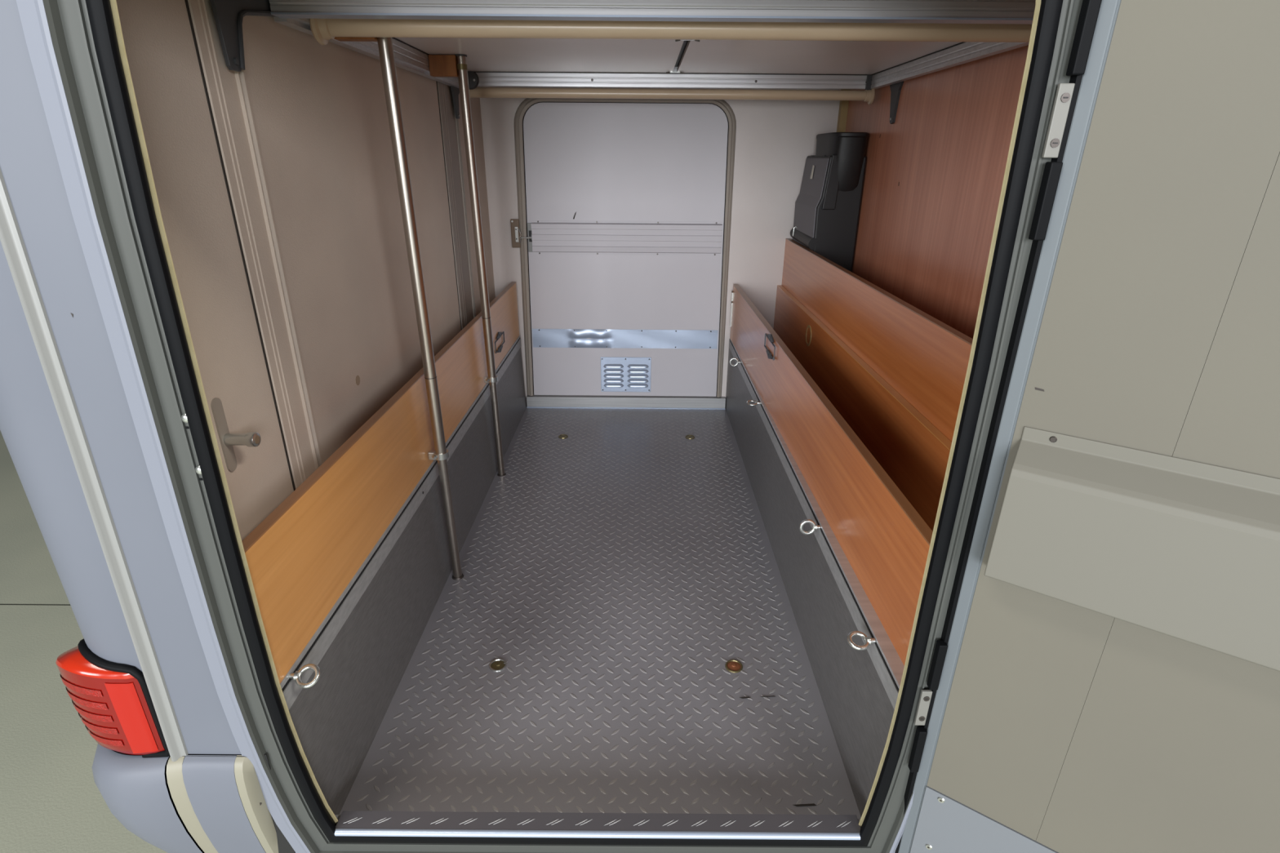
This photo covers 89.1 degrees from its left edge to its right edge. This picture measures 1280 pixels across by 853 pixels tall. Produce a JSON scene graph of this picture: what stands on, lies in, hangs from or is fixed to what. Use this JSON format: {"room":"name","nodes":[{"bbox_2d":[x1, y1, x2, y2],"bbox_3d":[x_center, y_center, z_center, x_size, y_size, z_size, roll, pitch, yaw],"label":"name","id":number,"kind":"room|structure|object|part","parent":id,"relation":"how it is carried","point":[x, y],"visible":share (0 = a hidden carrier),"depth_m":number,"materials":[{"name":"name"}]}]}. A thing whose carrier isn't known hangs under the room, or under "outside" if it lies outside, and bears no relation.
{"room":"cargo space","nodes":[
{"label":"cargo space","id":0,"kind":"room"},
{"bbox_2d":[0,0,266,852],"bbox_3d":[0.687,-0.704,1.710,3.037,2.400,2.237,0,23,0],"label":"panel","id":1,"kind":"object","parent":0,"point":[31,429],"depth_m":0.80,"materials":[{"name":"silver metal"}]},
{"bbox_2d":[0,168,188,761],"bbox_3d":[-0.678,-0.407,0.621,0.074,1.991,0.011,0,23,0],"label":"trim","id":2,"kind":"structure","parent":1,"relation":"attached to","point":[11,240],"depth_m":0.81,"materials":[{"name":"grey plastic"}]},
{"bbox_2d":[55,638,169,758],"bbox_3d":[-0.821,0.401,1.008,0.095,0.198,0.215,-20,30,-40],"label":"tail light","id":3,"kind":"object","parent":1,"relation":"attached to","point":[108,698],"visible":0.91,"depth_m":0.95,"materials":[{"name":"red plastic"}]},
{"bbox_2d":[92,743,295,852],"bbox_3d":[-0.736,0.475,1.506,0.314,0.325,1.022,0,23,0],"label":"bumper cover","id":4,"kind":"object","parent":1,"relation":"attached to","point":[172,806],"visible":0.34,"depth_m":1.01,"materials":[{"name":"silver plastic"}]},
{"bbox_2d":[16,0,1083,852],"bbox_3d":[-0.073,0.096,0.849,1.094,1.414,0.044,0,23,0],"label":"frame","id":5,"kind":"object","parent":1,"relation":"attached to","point":[77,51],"visible":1,"depth_m":0.81,"materials":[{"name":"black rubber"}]},
{"bbox_3d":[-0.069,0.667,1.091,0.873,0.008,0.034,0,23,0],"label":"sill plate","id":6,"kind":"part","parent":5,"relation":"part of","materials":[{"name":"grey metal"}]},
{"bbox_2d":[907,640,947,772],"bbox_3d":[0.420,0.416,0.958,0.018,0.245,0.012,0,23,0],"label":"hatch hinge","id":7,"kind":"object","parent":1,"relation":"attached to","point":[941,647],"visible":1,"depth_m":0.96,"materials":[{"name":"grey"}]},
{"bbox_3d":[0.418,0.416,0.961,0.015,0.066,0.005,0,23,0],"label":"plate","id":8,"kind":"part","parent":7,"relation":"part of","materials":[{"name":"grey metal"}]},
{"bbox_2d":[1028,0,1102,240],"bbox_3d":[0.425,-0.312,0.655,0.018,0.240,0.012,0,23,0],"label":"hatch hinge","id":9,"kind":"object","parent":1,"relation":"attached to","point":[1090,9],"visible":1,"depth_m":0.66,"materials":[{"name":"grey"}]},
{"bbox_3d":[0.424,-0.310,0.660,0.015,0.069,0.005,0,23,0],"label":"plate","id":10,"kind":"part","parent":9,"relation":"part of","materials":[{"name":"grey metal"}]},
{"bbox_2d":[897,0,1279,852],"bbox_3d":[0.806,0.218,0.571,0.936,1.428,0.077,16,27,33],"label":"door","id":11,"kind":"structure","parent":1,"relation":"in","point":[1109,682],"depth_m":0.71,"materials":[{"name":"grey"}]},
{"bbox_3d":[0.816,0.768,0.806,0.918,0.231,0.013,16,27,33],"label":"plate","id":12,"kind":"part","parent":11,"relation":"part of","materials":[{"name":"grey metal"}]},
{"bbox_3d":[0.443,0.107,0.831,0.015,1.428,0.013,16,27,33],"label":"edge frame","id":13,"kind":"part","parent":11,"relation":"part of","materials":[{"name":"grey metal"}]},
{"bbox_3d":[0.882,0.126,0.492,0.769,1.196,0.011,16,27,33],"label":"lining panel","id":14,"kind":"part","parent":11,"relation":"part of","materials":[{"name":"beige plastic"}]},
{"bbox_2d":[115,0,495,541],"bbox_3d":[-0.660,-0.576,1.741,0.031,1.980,2.147,0,23,0],"label":"wall","id":15,"kind":"structure","parent":0,"point":[320,113],"depth_m":1.26,"materials":[{"name":"beige paint"}]},
{"bbox_2d":[210,397,260,471],"bbox_3d":[-0.625,0.013,1.016,0.050,0.123,0.025,0,23,0],"label":"door handle","id":16,"kind":"object","parent":15,"relation":"attached to","point":[251,439],"visible":1,"depth_m":1.01,"materials":[{"name":"beige metal"}]},
{"bbox_3d":[-0.649,0.014,1.015,0.003,0.123,0.022,0,23,0],"label":"plate","id":17,"kind":"part","parent":16,"relation":"part of","materials":[{"name":"beige metal"}]},
{"bbox_2d":[184,0,322,490],"bbox_3d":[-0.644,-0.070,1.201,0.010,1.360,0.107,0,23,0],"label":"wall rail","id":18,"kind":"object","parent":15,"relation":"attached to","point":[226,91],"visible":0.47,"depth_m":1.09,"materials":[{"name":"grey"}]},
{"bbox_2d":[435,80,475,329],"bbox_3d":[-0.641,-0.557,2.374,0.010,1.360,0.197,0,23,0],"label":"wall rail","id":19,"kind":"object","parent":15,"relation":"attached to","point":[450,129],"visible":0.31,"depth_m":2.28,"materials":[{"name":"beige"}]},
{"bbox_2d":[339,407,861,818],"bbox_3d":[0.080,0.329,2.114,1.465,0.032,2.147,0,23,0],"label":"floor","id":20,"kind":"structure","parent":0,"point":[616,566],"depth_m":1.55,"materials":[{"name":"grey metal"}]},
{"bbox_2d":[333,36,463,580],"bbox_3d":[-0.547,-0.194,1.549,0.113,1.364,0.091,0,23,0],"label":"support pole","id":21,"kind":"object","parent":20,"relation":"on","point":[441,454],"visible":0.71,"depth_m":1.47,"materials":[{"name":"silver metal"}]},
{"bbox_2d":[269,0,1035,118],"bbox_3d":[0.087,-0.922,1.677,1.440,0.186,1.254,0,23,0],"label":"platform","id":22,"kind":"object","parent":21,"relation":"on","point":[491,62],"depth_m":1.66,"materials":[{"name":"metal"}]},
{"bbox_2d":[209,0,275,71],"bbox_3d":[-0.627,-0.652,1.075,0.012,0.133,0.240,0,23,0],"label":"bracket","id":23,"kind":"object","parent":22,"relation":"attached to","point":[228,15],"visible":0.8,"depth_m":1.00,"materials":[{"name":"grey metal"}]},
{"bbox_3d":[-0.609,-0.967,1.663,0.022,0.062,1.190,0,23,0],"label":"rail","id":24,"kind":"part","parent":22,"relation":"part of","materials":[{"name":"metal"}]},
{"bbox_3d":[-0.624,-1.117,2.208,0.011,0.129,0.130,0,23,0],"label":"bed bracket","id":25,"kind":"part","parent":22,"relation":"part of","materials":[{"name":"black metal"}]},
{"bbox_3d":[-0.245,-0.981,1.656,0.706,0.012,1.190,0,23,0],"label":"underside panel","id":26,"kind":"part","parent":22,"relation":"part of","materials":[{"name":"white plastic"}]},
{"bbox_3d":[0.092,-0.728,1.100,1.428,0.062,0.030,0,23,0],"label":"rail","id":27,"kind":"part","parent":22,"relation":"part of","materials":[{"name":"metal"}]},
{"bbox_2d":[309,18,1032,44],"bbox_3d":[0.090,-0.745,1.206,1.390,0.074,0.062,0,23,0],"label":"rod","id":28,"kind":"object","parent":22,"relation":"attached to","point":[323,30],"visible":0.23,"depth_m":1.20,"materials":[{"name":"metal"}]},
{"bbox_3d":[0.095,-1.195,2.227,1.428,0.062,0.030,0,23,0],"label":"rail","id":29,"kind":"part","parent":22,"relation":"part of","materials":[{"name":"metal"}]},
{"bbox_2d":[469,87,875,104],"bbox_3d":[0.109,-1.164,2.239,1.399,0.090,0.056,0,23,0],"label":"rod","id":30,"kind":"object","parent":22,"relation":"attached to","point":[867,95],"visible":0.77,"depth_m":2.23,"materials":[{"name":"metal"}]},
{"bbox_3d":[0.455,-0.975,1.656,0.662,0.012,1.190,0,23,0],"label":"underside panel","id":31,"kind":"part","parent":22,"relation":"part of","materials":[{"name":"white plastic"}]},
{"bbox_3d":[0.796,-0.956,1.663,0.022,0.062,1.190,0,23,0],"label":"rail","id":32,"kind":"part","parent":22,"relation":"part of","materials":[{"name":"metal"}]},
{"bbox_2d":[280,334,526,814],"bbox_3d":[-0.552,0.155,2.027,0.027,0.352,2.116,0,23,0],"label":"panel","id":33,"kind":"object","parent":20,"relation":"on","point":[363,648],"visible":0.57,"depth_m":1.41,"materials":[{"name":"metal"}]},
{"bbox_2d":[288,663,320,688],"bbox_3d":[-0.525,0.391,1.019,0.047,0.024,0.034,0,23,0],"label":"bolt","id":34,"kind":"object","parent":33,"relation":"attached to","point":[296,676],"visible":1,"depth_m":1.02,"materials":[{"name":"silver metal"}]},
{"bbox_2d":[241,281,519,683],"bbox_3d":[-0.555,-0.118,1.912,0.018,0.239,2.113,0,23,0],"label":"board","id":35,"kind":"object","parent":33,"relation":"on","point":[301,558],"visible":0.75,"depth_m":1.24,"materials":[{"name":"brown wood"}]},
{"bbox_2d":[494,331,504,353],"bbox_3d":[-0.541,-0.325,2.509,0.006,0.080,0.161,0,23,0],"label":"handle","id":36,"kind":"object","parent":35,"relation":"attached to","point":[499,334],"visible":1,"depth_m":2.50,"materials":[{"name":"grey"}]},
{"bbox_2d":[428,53,506,476],"bbox_3d":[-0.547,-0.437,2.135,0.108,1.364,0.100,0,23,0],"label":"support pole","id":37,"kind":"object","parent":20,"relation":"on","point":[440,65],"visible":1,"depth_m":2.02,"materials":[{"name":"silver metal"}]},
{"bbox_2d":[488,658,506,671],"bbox_3d":[-0.331,0.557,1.517,0.041,0.003,0.041,0,23,0],"label":"socket","id":38,"kind":"object","parent":20,"relation":"on","point":[499,665],"visible":1,"depth_m":1.52,"materials":[{"name":"silver metal"}]},
{"bbox_3d":[-0.331,0.557,1.518,0.033,0.001,0.033,0,23,0],"label":"dish","id":39,"kind":"part","parent":38,"relation":"part of","materials":[{"name":"gold metal"}]},
{"bbox_2d":[558,434,568,438],"bbox_3d":[-0.325,0.042,2.758,0.041,0.003,0.041,0,23,0],"label":"socket","id":40,"kind":"object","parent":20,"relation":"on","point":[562,436],"visible":1,"depth_m":2.76,"materials":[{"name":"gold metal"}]},
{"bbox_2d":[684,435,694,439],"bbox_3d":[0.213,0.044,2.762,0.041,0.003,0.041,0,23,0],"label":"socket","id":41,"kind":"object","parent":20,"relation":"on","point":[688,437],"visible":1,"depth_m":2.76,"materials":[{"name":"gold metal"}]},
{"bbox_2d":[724,659,742,673],"bbox_3d":[0.220,0.560,1.520,0.041,0.003,0.041,0,23,0],"label":"socket","id":42,"kind":"object","parent":20,"relation":"on","point":[732,667],"visible":1,"depth_m":1.52,"materials":[{"name":"gold metal"}]},
{"bbox_3d":[0.220,0.561,1.520,0.033,0.001,0.033,0,23,0],"label":"dish","id":43,"kind":"part","parent":42,"relation":"part of","materials":[{"name":"brown metal"}]},
{"bbox_2d":[725,338,904,816],"bbox_3d":[0.416,0.160,2.042,0.028,0.344,2.146,0,23,0],"label":"panel","id":44,"kind":"object","parent":20,"relation":"on","point":[859,690],"visible":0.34,"depth_m":1.42,"materials":[{"name":"metal"}]},
{"bbox_2d":[728,357,741,366],"bbox_3d":[0.383,-0.259,2.620,0.047,0.038,0.016,0,23,0],"label":"bolt","id":45,"kind":"object","parent":44,"relation":"attached to","point":[738,362],"visible":1,"depth_m":2.62,"materials":[{"name":"silver metal"}]},
{"bbox_2d":[746,400,760,406],"bbox_3d":[0.381,-0.079,2.186,0.047,0.016,0.038,0,23,0],"label":"bolt","id":46,"kind":"object","parent":44,"relation":"attached to","point":[756,402],"visible":1,"depth_m":2.18,"materials":[{"name":"silver metal"}]},
{"bbox_2d":[799,519,820,534],"bbox_3d":[0.379,0.225,1.453,0.047,0.038,0.016,0,23,0],"label":"bolt","id":47,"kind":"object","parent":44,"relation":"attached to","point":[815,526],"visible":1,"depth_m":1.45,"materials":[{"name":"silver metal"}]},
{"bbox_2d":[729,284,933,665],"bbox_3d":[0.424,-0.105,1.915,0.027,0.242,2.114,0,23,-1],"label":"board","id":48,"kind":"object","parent":44,"relation":"on","point":[886,542],"visible":0.9,"depth_m":1.34,"materials":[{"name":"brown wood"}]},
{"bbox_2d":[764,333,775,359],"bbox_3d":[0.413,-0.255,2.069,0.006,0.080,0.161,0,23,0],"label":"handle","id":49,"kind":"object","parent":48,"relation":"attached to","point":[769,336],"visible":1,"depth_m":2.06,"materials":[{"name":"grey metal"}]},
{"bbox_2d":[846,631,875,650],"bbox_3d":[0.378,0.366,1.112,0.047,0.016,0.037,0,23,0],"label":"bolt","id":50,"kind":"object","parent":44,"relation":"attached to","point":[868,641],"visible":1,"depth_m":1.11,"materials":[{"name":"silver metal"}]},
{"bbox_2d":[773,284,951,531],"bbox_3d":[0.610,0.030,1.988,0.020,0.530,2.146,0,23,0],"label":"board","id":51,"kind":"object","parent":20,"relation":"on","point":[913,452],"visible":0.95,"depth_m":1.68,"materials":[{"name":"brown wood"}]},
{"bbox_2d":[781,238,973,441],"bbox_3d":[0.631,-0.062,1.949,0.020,0.730,2.146,0,23,0],"label":"board","id":52,"kind":"object","parent":20,"relation":"on","point":[923,358],"visible":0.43,"depth_m":1.62,"materials":[{"name":"brown wood"}]},
{"bbox_2d":[479,86,840,404],"bbox_3d":[0.090,-0.989,2.751,1.525,1.980,0.040,0,23,0],"label":"wall","id":53,"kind":"structure","parent":0,"point":[775,139],"depth_m":2.72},
{"bbox_2d":[510,97,736,409],"bbox_3d":[-0.071,-0.703,2.829,0.958,1.328,0.037,0,23,0],"label":"door","id":54,"kind":"structure","parent":53,"relation":"in","point":[621,231],"depth_m":2.79,"materials":[{"name":"beige"}]},
{"bbox_3d":[-0.531,-0.824,2.777,0.036,0.118,0.006,0,23,0],"label":"striker plate","id":55,"kind":"part","parent":54,"relation":"part of","materials":[{"name":"brown"}]},
{"bbox_3d":[-0.470,-0.810,2.786,0.018,0.119,0.012,0,23,0],"label":"plate","id":56,"kind":"part","parent":54,"relation":"part of","materials":[{"name":"grey plastic"}]},
{"bbox_3d":[-0.068,-0.398,2.957,0.842,0.087,0.011,0,23,0],"label":"kick plate","id":57,"kind":"part","parent":54,"relation":"part of","materials":[{"name":"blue metal"}]},
{"bbox_2d":[600,356,651,391],"bbox_3d":[-0.066,-0.241,3.025,0.233,0.169,0.003,0,23,0],"label":"vent grille","id":58,"kind":"object","parent":54,"relation":"attached to","point":[618,374],"depth_m":3.02,"materials":[{"name":"grey metal"}]},
{"bbox_2d":[844,44,1028,338],"bbox_3d":[0.829,-0.564,1.741,0.021,1.980,2.147,0,23,0],"label":"wall","id":59,"kind":"structure","parent":0,"point":[934,175],"depth_m":1.78,"materials":[{"name":"red wood"}]},
{"bbox_2d":[836,100,848,132],"bbox_3d":[0.811,-1.201,2.621,0.027,1.480,0.031,0,23,0],"label":"trim","id":60,"kind":"structure","parent":59,"relation":"attached to","point":[843,105],"depth_m":2.59,"materials":[{"name":"brown wood"}]},
{"bbox_2d":[889,80,903,124],"bbox_3d":[0.818,-1.052,2.094,0.011,0.141,0.100,0,23,0],"label":"bracket","id":61,"kind":"object","parent":59,"relation":"attached to","point":[895,88],"visible":0.87,"depth_m":2.09,"materials":[{"name":"grey metal"}]},
{"bbox_3d":[0.728,-0.101,1.933,0.173,0.016,2.146,0,23,0],"label":"shelf","id":62,"kind":"object","parent":59,"relation":"attached to","visible":0},
{"bbox_2d":[790,132,868,271],"bbox_3d":[0.727,-0.771,2.587,0.185,0.719,0.375,0,23,0],"label":"case","id":63,"kind":"object","parent":62,"relation":"on","point":[828,202],"visible":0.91,"depth_m":2.42,"materials":[{"name":"black plastic"}]},
{"bbox_3d":[0.669,-0.739,2.619,0.045,0.634,0.325,0,23,0],"label":"panel","id":64,"kind":"part","parent":63,"relation":"part of","materials":[{"name":"grey plastic"}]},
{"label":"outside","id":65,"kind":"structure","parent":0,"visible":0},
{"bbox_2d":[0,431,167,852],"bbox_3d":[-0.001,0.159,3.856,28.000,0.050,25.000,0,23,0],"label":"ground","id":66,"kind":"structure","parent":65,"point":[51,802],"depth_m":1.98,"materials":[{"name":"grey"}]}
]}

